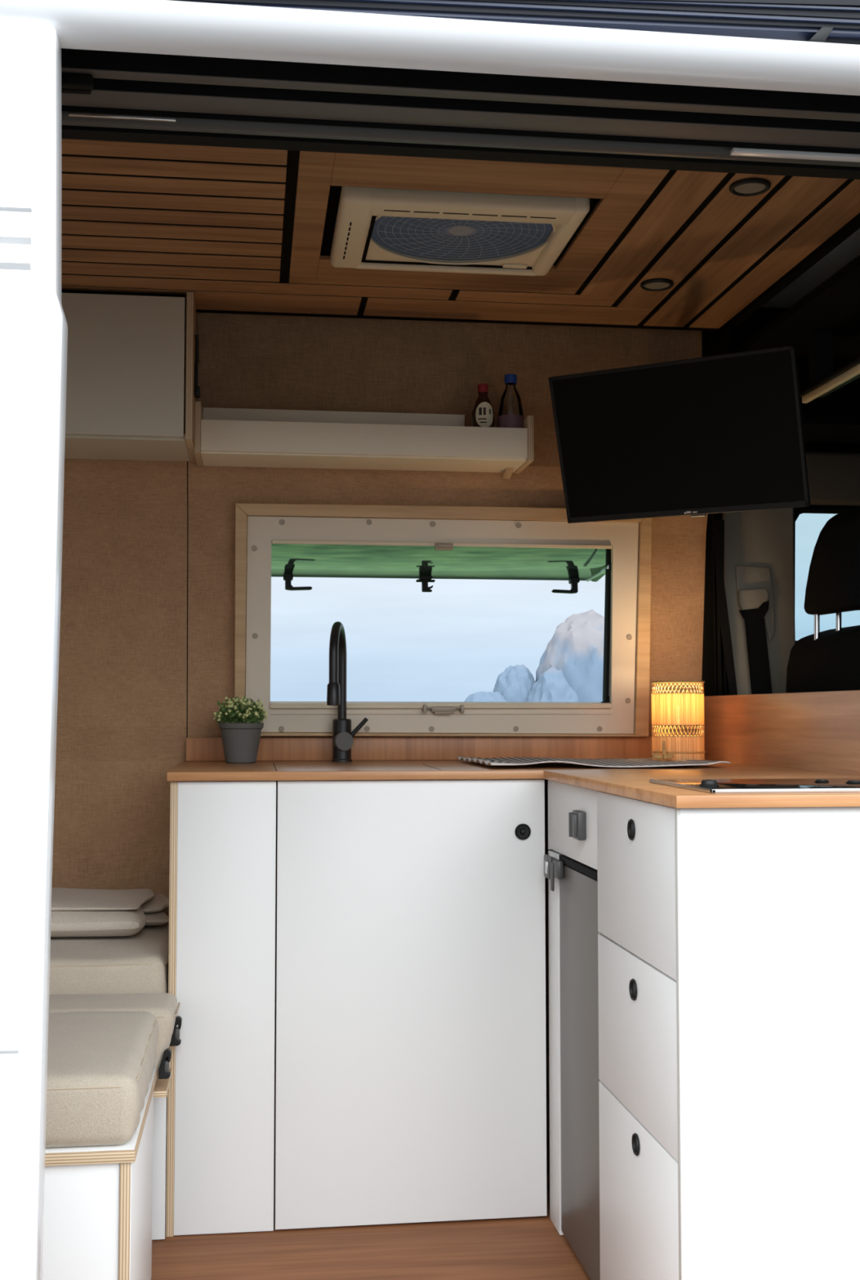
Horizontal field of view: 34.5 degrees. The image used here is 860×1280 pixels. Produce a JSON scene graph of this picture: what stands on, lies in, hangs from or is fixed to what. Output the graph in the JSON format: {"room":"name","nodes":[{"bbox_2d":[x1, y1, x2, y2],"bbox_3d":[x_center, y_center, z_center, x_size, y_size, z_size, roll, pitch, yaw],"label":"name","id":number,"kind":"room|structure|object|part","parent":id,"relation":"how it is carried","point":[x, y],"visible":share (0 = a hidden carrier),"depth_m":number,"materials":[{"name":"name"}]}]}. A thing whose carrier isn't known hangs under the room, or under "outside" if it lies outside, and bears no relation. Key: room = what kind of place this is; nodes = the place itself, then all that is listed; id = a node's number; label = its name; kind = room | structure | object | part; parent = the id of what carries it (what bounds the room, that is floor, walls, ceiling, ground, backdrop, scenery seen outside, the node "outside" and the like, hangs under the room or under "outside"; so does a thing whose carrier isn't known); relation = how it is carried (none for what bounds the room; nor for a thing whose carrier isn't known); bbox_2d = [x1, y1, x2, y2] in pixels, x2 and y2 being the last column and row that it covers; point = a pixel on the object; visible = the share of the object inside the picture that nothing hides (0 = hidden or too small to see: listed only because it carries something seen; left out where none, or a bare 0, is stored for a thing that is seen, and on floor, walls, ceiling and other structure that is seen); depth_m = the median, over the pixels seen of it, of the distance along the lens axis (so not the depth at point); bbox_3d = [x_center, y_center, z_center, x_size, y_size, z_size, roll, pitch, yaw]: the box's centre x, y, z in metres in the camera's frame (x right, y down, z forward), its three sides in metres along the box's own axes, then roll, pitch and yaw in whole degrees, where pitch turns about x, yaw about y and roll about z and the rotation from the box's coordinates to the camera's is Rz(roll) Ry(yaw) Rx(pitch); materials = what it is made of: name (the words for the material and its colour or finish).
{"room":"vehicle interior","nodes":[
{"label":"vehicle interior","id":0,"kind":"room"},
{"bbox_2d":[151,1120,590,1279],"bbox_3d":[0.124,1.165,2.518,4.900,0.030,1.840,0,-3,-7],"label":"floor","id":1,"kind":"structure","parent":0,"point":[531,1247],"depth_m":2.60,"materials":[{"name":"brown wood"}]},
{"bbox_2d":[42,1015,182,1279],"bbox_3d":[-1.383,0.938,2.559,1.818,0.428,1.280,0,-3,-7],"label":"bench","id":2,"kind":"object","parent":1,"relation":"on","point":[104,1206],"visible":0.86,"depth_m":2.04,"materials":[{"name":"white wood"}]},
{"bbox_3d":[-1.333,0.942,1.933,1.760,0.350,0.012,0,-3,-7],"label":"panel","id":3,"kind":"part","parent":2,"relation":"part of","materials":[{"name":"white laminate"}]},
{"bbox_2d":[45,1011,158,1147],"bbox_3d":[-1.323,0.702,2.177,1.736,0.113,0.484,0,-3,-7],"label":"cushion","id":4,"kind":"object","parent":2,"relation":"on","point":[100,1064],"visible":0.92,"depth_m":2.08,"materials":[{"name":"fabric"}]},
{"bbox_2d":[48,915,168,995],"bbox_3d":[-1.415,0.736,2.899,1.738,0.217,0.616,0,-3,-7],"label":"cushion","id":5,"kind":"object","parent":2,"relation":"on","point":[138,962],"visible":0.18,"depth_m":2.71,"materials":[{"name":"fabric"}]},
{"bbox_2d":[50,887,168,937],"bbox_3d":[-0.860,0.598,3.043,0.572,0.077,0.368,0,-3,-7],"label":"pillows","id":6,"kind":"object","parent":5,"relation":"on","point":[75,912],"visible":0.75,"depth_m":2.92,"materials":[{"name":"fabric"}]},
{"bbox_2d":[48,993,180,1079],"bbox_3d":[-1.351,0.744,2.502,1.765,0.153,0.174,0,-3,-7],"label":"cushion","id":7,"kind":"object","parent":2,"relation":"on","point":[164,1006],"visible":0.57,"depth_m":2.56,"materials":[{"name":"fabric"}]},
{"bbox_3d":[-0.480,0.960,2.268,0.016,0.350,0.464,0,-3,-7],"label":"panel","id":8,"kind":"part","parent":2,"relation":"part of","materials":[{"name":"white laminate"}]},
{"bbox_3d":[-0.531,0.995,2.679,0.039,0.323,0.012,0,-3,-7],"label":"panel","id":9,"kind":"part","parent":2,"relation":"part of","materials":[{"name":"white laminate"}]},
{"bbox_2d":[165,778,546,1236],"bbox_3d":[-0.177,0.738,3.055,0.754,0.881,0.626,0,-3,-7],"label":"base cabinet","id":10,"kind":"object","parent":1,"relation":"on","point":[357,972],"visible":0.94,"depth_m":2.75,"materials":[{"name":"white wood"}]},
{"bbox_3d":[-0.544,0.736,3.013,0.014,0.881,0.615,0,-3,-7],"label":"panel","id":11,"kind":"part","parent":10,"relation":"part of","materials":[{"name":"brown wood"}]},
{"bbox_3d":[-0.403,0.720,2.729,0.193,0.878,0.015,0,-3,-7],"label":"panel","id":12,"kind":"part","parent":10,"relation":"part of","materials":[{"name":"white laminate"}]},
{"bbox_3d":[0.189,0.390,2.810,0.033,0.033,0.011,0,-3,-7],"label":"knob","id":13,"kind":"part","parent":10,"relation":"part of","materials":[{"name":"black plastic"}]},
{"bbox_2d":[532,778,597,1235],"bbox_3d":[0.474,0.731,2.913,0.540,0.880,0.993,0,-3,-7],"label":"panel","id":14,"kind":"object","parent":1,"relation":"on","point":[570,811],"visible":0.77,"depth_m":2.72,"materials":[{"name":"white laminate"}]},
{"bbox_2d":[166,760,859,808],"bbox_3d":[0.136,0.266,2.677,1.285,0.018,1.520,0,-3,-7],"label":"countertop","id":15,"kind":"structure","parent":14,"relation":"on","point":[633,783],"depth_m":2.74,"materials":[{"name":"brown wood"}]},
{"bbox_2d":[213,695,267,763],"bbox_3d":[-0.438,0.208,3.234,0.129,0.157,0.114,-1,-3,13],"label":"potted plant","id":16,"kind":"object","parent":15,"relation":"on","point":[240,740],"visible":1,"depth_m":3.20,"materials":[{"name":"green plant"}]},
{"bbox_3d":[-0.441,0.240,3.232,0.106,0.093,0.106,0,-3,-7],"label":"pot","id":17,"kind":"part","parent":16,"relation":"part of","materials":[{"name":"grey ceramic"}]},
{"bbox_2d":[326,621,368,761],"bbox_3d":[-0.219,0.122,3.263,0.089,0.332,0.185,-1,-3,22],"label":"tap","id":18,"kind":"object","parent":15,"relation":"on","point":[342,735],"visible":1,"depth_m":3.30,"materials":[{"name":"black metal"}]},
{"bbox_3d":[-0.172,0.211,3.318,0.049,0.052,0.011,0,-3,4],"label":"lever","id":19,"kind":"part","parent":18,"relation":"part of","materials":[{"name":"black metal"}]},
{"bbox_2d":[186,736,651,760],"bbox_3d":[0.045,0.268,3.422,1.277,0.056,0.020,0,-3,-7],"label":"backsplash","id":20,"kind":"structure","parent":15,"relation":"on","point":[197,748],"depth_m":3.41,"materials":[{"name":"brown wood"}]},
{"bbox_2d":[456,756,729,767],"bbox_3d":[0.349,0.271,3.117,0.514,0.013,0.509,0,-3,-7],"label":"striped cloth","id":21,"kind":"object","parent":15,"relation":"on","point":[606,762],"visible":0.97,"depth_m":3.03,"materials":[{"name":"grey fabric"}]},
{"bbox_2d":[649,680,705,760],"bbox_3d":[0.572,0.188,3.236,0.148,0.185,0.144,0,-3,-7],"label":"lamp","id":22,"kind":"object","parent":21,"relation":"on","point":[669,708],"visible":0.99,"depth_m":3.19,"materials":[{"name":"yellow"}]},
{"bbox_3d":[0.581,0.162,3.246,0.121,0.074,0.121,0,-3,-7],"label":"lamp shade","id":23,"kind":"part","parent":22,"relation":"part of","materials":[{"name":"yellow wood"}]},
{"bbox_2d":[648,777,859,793],"bbox_3d":[0.607,0.223,2.173,0.448,0.015,0.318,0,-3,-7],"label":"cooktop","id":24,"kind":"object","parent":15,"relation":"in","point":[834,784],"visible":1,"depth_m":2.10,"materials":[{"name":"glass"}]},
{"bbox_3d":[0.415,0.214,2.058,0.029,0.010,0.029,0,-3,-7],"label":"knob","id":25,"kind":"part","parent":24,"relation":"part of","materials":[{"name":"black plastic"}]},
{"bbox_3d":[0.628,0.226,2.218,0.023,0.004,0.023,-2,-4,30],"label":"knob","id":26,"kind":"part","parent":24,"relation":"part of","materials":[{"name":"black plastic"}]},
{"bbox_3d":[0.668,0.223,2.175,0.028,0.004,0.028,0,-3,-7],"label":"knob","id":27,"kind":"part","parent":24,"relation":"part of","materials":[{"name":"black plastic"}]},
{"bbox_3d":[0.275,0.344,2.613,0.016,0.138,0.402,0,-3,-7],"label":"drawer","id":28,"kind":"part","parent":14,"relation":"part of","materials":[{"name":"white laminate"}]},
{"bbox_3d":[0.267,0.337,2.518,0.024,0.052,0.050,0,-3,-7],"label":"latch handle","id":29,"kind":"part","parent":14,"relation":"part of","materials":[{"name":"grey plastic"}]},
{"bbox_2d":[543,853,599,1279],"bbox_3d":[0.498,0.783,2.603,0.502,0.731,0.367,0,-3,-7],"label":"fridge","id":30,"kind":"object","parent":1,"relation":"on","point":[578,882],"visible":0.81,"depth_m":2.54,"materials":[{"name":"black plastic"}]},
{"bbox_3d":[0.243,0.459,2.723,0.020,0.066,0.100,0,-3,-7],"label":"latch handle","id":31,"kind":"part","parent":30,"relation":"part of","materials":[{"name":"grey plastic"}]},
{"bbox_2d":[596,791,859,1279],"bbox_3d":[0.577,0.692,2.194,0.528,0.881,0.468,0,-3,-7],"label":"base cabinet","id":32,"kind":"object","parent":1,"relation":"on","point":[728,939],"visible":0.94,"depth_m":1.96,"materials":[{"name":"white laminate"}]},
{"bbox_3d":[0.317,0.299,2.182,0.004,0.034,0.034,0,-3,-7],"label":"ring pull","id":33,"kind":"part","parent":32,"relation":"part of","materials":[{"name":"black plastic"}]},
{"bbox_3d":[0.318,0.547,2.165,0.004,0.034,0.034,0,-3,-7],"label":"ring pull","id":34,"kind":"part","parent":32,"relation":"part of","materials":[{"name":"black plastic"}]},
{"bbox_3d":[0.319,0.782,2.144,0.004,0.034,0.034,0,-3,-7],"label":"ring pull","id":35,"kind":"part","parent":32,"relation":"part of","materials":[{"name":"black plastic"}]},
{"bbox_3d":[0.327,0.373,2.183,0.016,0.242,0.448,0,-3,-7],"label":"drawer","id":36,"kind":"part","parent":32,"relation":"part of","materials":[{"name":"white laminate"}]},
{"bbox_3d":[0.327,0.622,2.170,0.016,0.248,0.448,0,-3,-7],"label":"drawer","id":37,"kind":"part","parent":32,"relation":"part of","materials":[{"name":"white laminate"}]},
{"bbox_3d":[0.327,0.925,2.154,0.016,0.352,0.448,0,-3,-7],"label":"drawer","id":38,"kind":"part","parent":32,"relation":"part of","materials":[{"name":"white laminate"}]},
{"bbox_3d":[0.610,0.680,1.971,0.520,0.881,0.015,0,-3,-7],"label":"panel","id":39,"kind":"part","parent":32,"relation":"part of","materials":[{"name":"white laminate"}]},
{"bbox_2d":[703,689,859,775],"bbox_3d":[0.786,0.282,2.741,0.018,0.358,1.460,0,-3,-7],"label":"divider","id":40,"kind":"object","parent":32,"relation":"attached to","point":[818,731],"visible":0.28,"depth_m":2.92,"materials":[{"name":"brown wood"}]},
{"bbox_2d":[785,506,859,693],"bbox_3d":[1.139,0.437,3.081,0.554,1.483,0.500,0,-3,-7],"label":"seat","id":41,"kind":"object","parent":1,"relation":"on","point":[826,660],"visible":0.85,"depth_m":3.07,"materials":[{"name":"black fabric"}]},
{"bbox_3d":[0.887,-0.023,3.174,0.015,0.106,0.012,0,-3,-7],"label":"headrest post","id":42,"kind":"part","parent":41,"relation":"part of","materials":[{"name":"silver metal"}]},
{"bbox_3d":[1.032,0.388,3.059,0.336,0.851,0.460,0,-3,-7],"label":"backrest","id":43,"kind":"part","parent":41,"relation":"part of","materials":[{"name":"black fabric"}]},
{"bbox_3d":[0.930,-0.023,3.149,0.015,0.105,0.012,0,-3,-7],"label":"headrest post","id":44,"kind":"part","parent":41,"relation":"part of","materials":[{"name":"silver metal"}]},
{"bbox_2d":[52,312,706,1135],"bbox_3d":[-0.863,0.198,3.301,3.128,1.985,0.180,0,-3,-7],"label":"wall","id":45,"kind":"structure","parent":0,"point":[146,658],"depth_m":3.34,"materials":[{"name":"fabric"}]},
{"bbox_2d":[61,289,199,462],"bbox_3d":[-1.430,-0.599,3.046,1.828,0.328,0.271,0,-3,-7],"label":"upper cabinet","id":46,"kind":"object","parent":45,"relation":"attached to","point":[125,387],"visible":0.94,"depth_m":3.01,"materials":[{"name":"white wood"}]},
{"bbox_3d":[-0.543,-0.593,3.160,0.016,0.328,0.271,0,-3,-7],"label":"panel","id":47,"kind":"part","parent":46,"relation":"part of","materials":[{"name":"brown wood"}]},
{"bbox_2d":[194,401,533,479],"bbox_3d":[-0.156,-0.470,3.250,0.776,0.144,0.179,0,-3,-7],"label":"wall shelf","id":48,"kind":"object","parent":45,"relation":"attached to","point":[224,437],"visible":0.99,"depth_m":3.19,"materials":[{"name":"white laminate"}]},
{"bbox_2d":[471,383,493,426],"bbox_3d":[0.125,-0.516,3.264,0.054,0.176,0.055,0,-3,-7],"label":"sauce bottle","id":49,"kind":"object","parent":48,"relation":"on","point":[482,412],"visible":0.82,"depth_m":3.24,"materials":[{"name":"brown glass"}]},
{"bbox_2d":[478,407,490,422],"bbox_3d":[0.128,-0.526,3.239,0.029,0.036,0.004,0,-3,-7],"label":"print","id":50,"kind":"object","parent":49,"relation":"attached to","point":[484,413],"depth_m":3.24},
{"bbox_2d":[497,373,524,427],"bbox_3d":[0.191,-0.528,3.273,0.064,0.202,0.064,0,-3,-7],"label":"water bottle","id":51,"kind":"object","parent":48,"relation":"on","point":[503,420],"visible":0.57,"depth_m":3.26,"materials":[{"name":"clear plastic"}]},
{"bbox_2d":[234,502,651,736],"bbox_3d":[0.015,-0.037,3.581,1.026,0.570,0.488,0,-3,-7],"label":"window","id":52,"kind":"structure","parent":45,"relation":"in","point":[288,544],"depth_m":3.41,"materials":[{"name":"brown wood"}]},
{"bbox_3d":[-0.355,-0.142,3.747,0.073,0.015,0.015,0,-3,-7],"label":"lever","id":53,"kind":"part","parent":52,"relation":"part of","materials":[{"name":"black plastic"}]},
{"bbox_3d":[-0.007,-0.141,3.791,0.030,0.018,0.015,0,-3,-7],"label":"lever","id":54,"kind":"part","parent":52,"relation":"part of","materials":[{"name":"black plastic"}]},
{"bbox_3d":[0.010,-0.214,3.618,0.975,0.064,0.428,0,-3,-7],"label":"opened pane","id":55,"kind":"part","parent":52,"relation":"part of","materials":[{"name":"green plastic"}]},
{"bbox_3d":[0.032,0.161,3.395,0.843,0.013,0.018,0,3,-7],"label":"screen rail","id":56,"kind":"part","parent":52,"relation":"part of","materials":[{"name":"beige plastic"}]},
{"bbox_3d":[0.035,-0.233,3.372,0.834,0.009,0.016,0,4,-7],"label":"blind rail","id":57,"kind":"part","parent":52,"relation":"part of","materials":[{"name":"beige plastic"}]},
{"bbox_3d":[0.033,0.170,3.384,0.100,0.022,0.022,0,4,-7],"label":"screen handle","id":58,"kind":"part","parent":52,"relation":"part of","materials":[{"name":"plastic"}]},
{"bbox_3d":[0.374,-0.137,3.840,0.073,0.015,0.015,0,-3,-7],"label":"lever","id":59,"kind":"part","parent":52,"relation":"part of","materials":[{"name":"black plastic"}]},
{"bbox_2d":[548,345,809,523],"bbox_3d":[0.624,-0.421,3.131,0.553,0.325,0.491,-2,-4,31],"label":"television","id":60,"kind":"object","parent":45,"relation":"attached to","point":[696,437],"visible":1,"depth_m":2.96,"materials":[{"name":"black plastic"}]},
{"bbox_2d":[711,512,728,695],"bbox_3d":[0.728,-0.108,3.427,0.054,1.110,0.031,0,-3,-7],"label":"curtain","id":61,"kind":"object","parent":45,"relation":"hanging from","point":[721,684],"visible":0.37,"depth_m":3.42,"materials":[{"name":"black fabric"}]},
{"bbox_2d":[701,306,859,447],"bbox_3d":[0.055,-0.658,3.349,4.950,0.300,0.350,0,-3,-7],"label":"trim","id":62,"kind":"structure","parent":45,"relation":"attached to","point":[833,420],"depth_m":3.29,"materials":[{"name":"black plastic"}]},
{"bbox_2d":[715,212,859,358],"bbox_3d":[1.683,-0.753,2.881,1.841,0.120,1.400,0,-3,-7],"label":"trim","id":63,"kind":"structure","parent":45,"relation":"attached to","point":[833,305],"depth_m":2.96,"materials":[{"name":"black plastic"}]},
{"bbox_2d":[799,330,859,403],"bbox_3d":[0.909,-0.625,2.755,0.060,0.147,0.760,0,-3,-7],"label":"grab rail","id":64,"kind":"object","parent":45,"relation":"attached to","point":[822,381],"visible":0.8,"depth_m":3.05,"materials":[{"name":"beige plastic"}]},
{"bbox_2d":[61,138,859,331],"bbox_3d":[-0.766,-0.805,2.519,3.108,0.024,1.300,0,-3,-7],"label":"ceiling","id":65,"kind":"structure","parent":0,"point":[240,230],"depth_m":2.69,"materials":[{"name":"brown wood"}]},
{"bbox_2d":[320,185,600,275],"bbox_3d":[0.044,-0.814,2.660,0.506,0.102,0.412,0,-3,-7],"label":"ceiling vent","id":66,"kind":"object","parent":65,"relation":"in","point":[365,228],"visible":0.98,"depth_m":2.63,"materials":[{"name":"beige plastic"}]},
{"bbox_3d":[0.053,-0.776,2.684,0.384,0.009,0.310,0,-3,-7],"label":"fan plate","id":67,"kind":"part","parent":66,"relation":"part of","materials":[{"name":"beige plastic"}]},
{"bbox_3d":[0.173,-0.764,2.824,0.050,0.006,0.014,0,-3,-7],"label":"blind handle","id":68,"kind":"part","parent":66,"relation":"part of","materials":[{"name":"beige plastic"}]},
{"bbox_2d":[640,278,673,291],"bbox_3d":[0.489,-0.765,2.978,0.072,0.009,0.072,0,-3,-7],"label":"recessed light","id":69,"kind":"object","parent":65,"relation":"in","point":[653,284],"visible":1,"depth_m":2.97,"materials":[{"name":"black plastic"}]},
{"bbox_2d":[728,177,770,196],"bbox_3d":[0.561,-0.795,2.426,0.072,0.009,0.072,0,-3,-7],"label":"recessed light","id":70,"kind":"object","parent":65,"relation":"in","point":[748,187],"visible":1,"depth_m":2.42,"materials":[{"name":"black plastic"}]},
{"bbox_2d":[712,520,737,695],"bbox_3d":[0.727,-0.053,3.397,0.061,0.486,0.003,0,-3,-7],"label":"strap","id":71,"kind":"object","parent":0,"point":[717,525],"visible":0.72,"depth_m":3.40,"materials":[{"name":"black fabric"}]},
{"bbox_2d":[701,445,859,696],"bbox_3d":[1.593,0.257,3.603,1.822,1.900,0.040,0,-3,-7],"label":"wall","id":72,"kind":"structure","parent":0,"point":[708,655],"depth_m":3.49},
{"bbox_2d":[792,506,851,583],"bbox_3d":[1.360,-0.161,3.579,0.912,0.352,0.037,0,-3,-7],"label":"window frame","id":73,"kind":"structure","parent":72,"relation":"in","point":[796,511],"depth_m":3.52,"materials":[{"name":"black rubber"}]},
{"bbox_2d":[804,451,859,506],"bbox_3d":[1.348,-0.407,3.554,0.830,0.130,0.055,0,-3,-7],"label":"door frame","id":74,"kind":"structure","parent":72,"relation":"attached to","point":[833,477],"depth_m":3.48,"materials":[{"name":"grey plastic"}]},
{"bbox_2d":[761,228,859,308],"bbox_3d":[0.164,-0.772,2.504,5.050,0.152,1.562,0,-3,-7],"label":"roof","id":75,"kind":"structure","parent":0,"point":[847,250],"depth_m":3.02,"materials":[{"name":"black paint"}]},
{"bbox_2d":[0,0,859,95],"bbox_3d":[0.269,-0.711,1.681,5.050,0.072,0.094,0,-3,-7],"label":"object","id":76,"kind":"structure","parent":75,"relation":"attached to","point":[164,27],"depth_m":1.61,"materials":[{"name":"white paint"}]},
{"bbox_2d":[61,48,859,179],"bbox_3d":[0.220,-0.763,1.866,4.900,0.158,0.280,0,-3,-7],"label":"sliding door rail","id":77,"kind":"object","parent":75,"relation":"attached to","point":[70,58],"depth_m":1.81,"materials":[{"name":"black metal"}]},
{"bbox_2d":[170,0,859,44],"bbox_3d":[0.193,-0.802,1.690,4.000,0.224,0.046,0,-3,-7],"label":"roof rack","id":78,"kind":"object","parent":75,"relation":"attached to","point":[831,21],"visible":0.74,"depth_m":1.69,"materials":[{"name":"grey metal"}]},
{"bbox_3d":[0.195,-0.781,1.674,4.000,0.113,0.004,0,-3,-7],"label":"lead rail","id":79,"kind":"part","parent":78,"relation":"part of","materials":[{"name":"metal"}]},
{"bbox_3d":[0.194,-0.802,1.682,4.000,0.224,0.030,0,-3,-7],"label":"rail","id":80,"kind":"part","parent":78,"relation":"part of","materials":[{"name":"metal"}]},
{"bbox_3d":[1.082,-0.764,1.816,1.203,0.032,0.018,0,-3,-7],"label":"rail","id":81,"kind":"part","parent":78,"relation":"part of","materials":[{"name":"metal"}]},
{"bbox_3d":[2.001,0.165,1.883,1.450,1.900,0.040,0,-3,-7],"label":"wall","id":82,"kind":"structure","parent":0,"visible":0},
{"bbox_2d":[0,22,859,1279],"bbox_3d":[0.230,0.415,1.725,4.700,2.285,0.317,0,-3,-7],"label":"door frame","id":83,"kind":"structure","parent":82,"relation":"in","point":[33,326],"depth_m":1.53,"materials":[{"name":"white paint"}]},
{"bbox_3d":[-0.402,-0.686,1.811,0.138,0.006,0.005,0,-3,-7],"label":"scuff plate","id":84,"kind":"part","parent":83,"relation":"part of","materials":[{"name":"silver metal"}]},
{"bbox_3d":[0.227,-0.699,1.808,4.700,0.053,0.268,0,-3,-7],"label":"sliding door rail","id":85,"kind":"part","parent":83,"relation":"part of","materials":[{"name":"black metal"}]},
{"bbox_3d":[0.566,-0.678,1.941,0.295,0.007,0.014,0,-3,-7],"label":"scuff plate","id":86,"kind":"part","parent":83,"relation":"part of","materials":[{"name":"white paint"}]},
{"bbox_3d":[-0.751,0.200,3.341,3.360,1.985,0.159,0,-3,-7],"label":"wall","id":87,"kind":"structure","parent":0,"visible":0},
{"bbox_2d":[734,564,774,694],"bbox_3d":[0.816,0.092,3.446,0.104,0.561,0.022,0,-3,-7],"label":"belt","id":88,"kind":"object","parent":87,"relation":"attached to","point":[754,592],"visible":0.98,"depth_m":3.44,"materials":[{"name":"black fabric"}]},
{"bbox_2d":[721,507,795,695],"bbox_3d":[0.829,0.070,3.474,0.190,1.060,0.030,0,-3,-7],"label":"trim","id":89,"kind":"structure","parent":87,"relation":"attached to","point":[764,538],"depth_m":3.47,"materials":[{"name":"grey plastic"}]},
{"label":"outside","id":90,"kind":"structure","parent":0,"visible":0},
{"bbox_3d":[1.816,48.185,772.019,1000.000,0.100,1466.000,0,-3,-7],"label":"sea","id":91,"kind":"object","parent":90,"visible":0},
{"bbox_2d":[463,609,604,702],"bbox_3d":[6.345,4.945,60.865,10.562,12.718,5.096,2,-4,-32],"label":"rock","id":92,"kind":"object","parent":91,"relation":"in","point":[570,668],"visible":0.18,"depth_m":59.64,"materials":[{"name":"white stone"}]}
]}

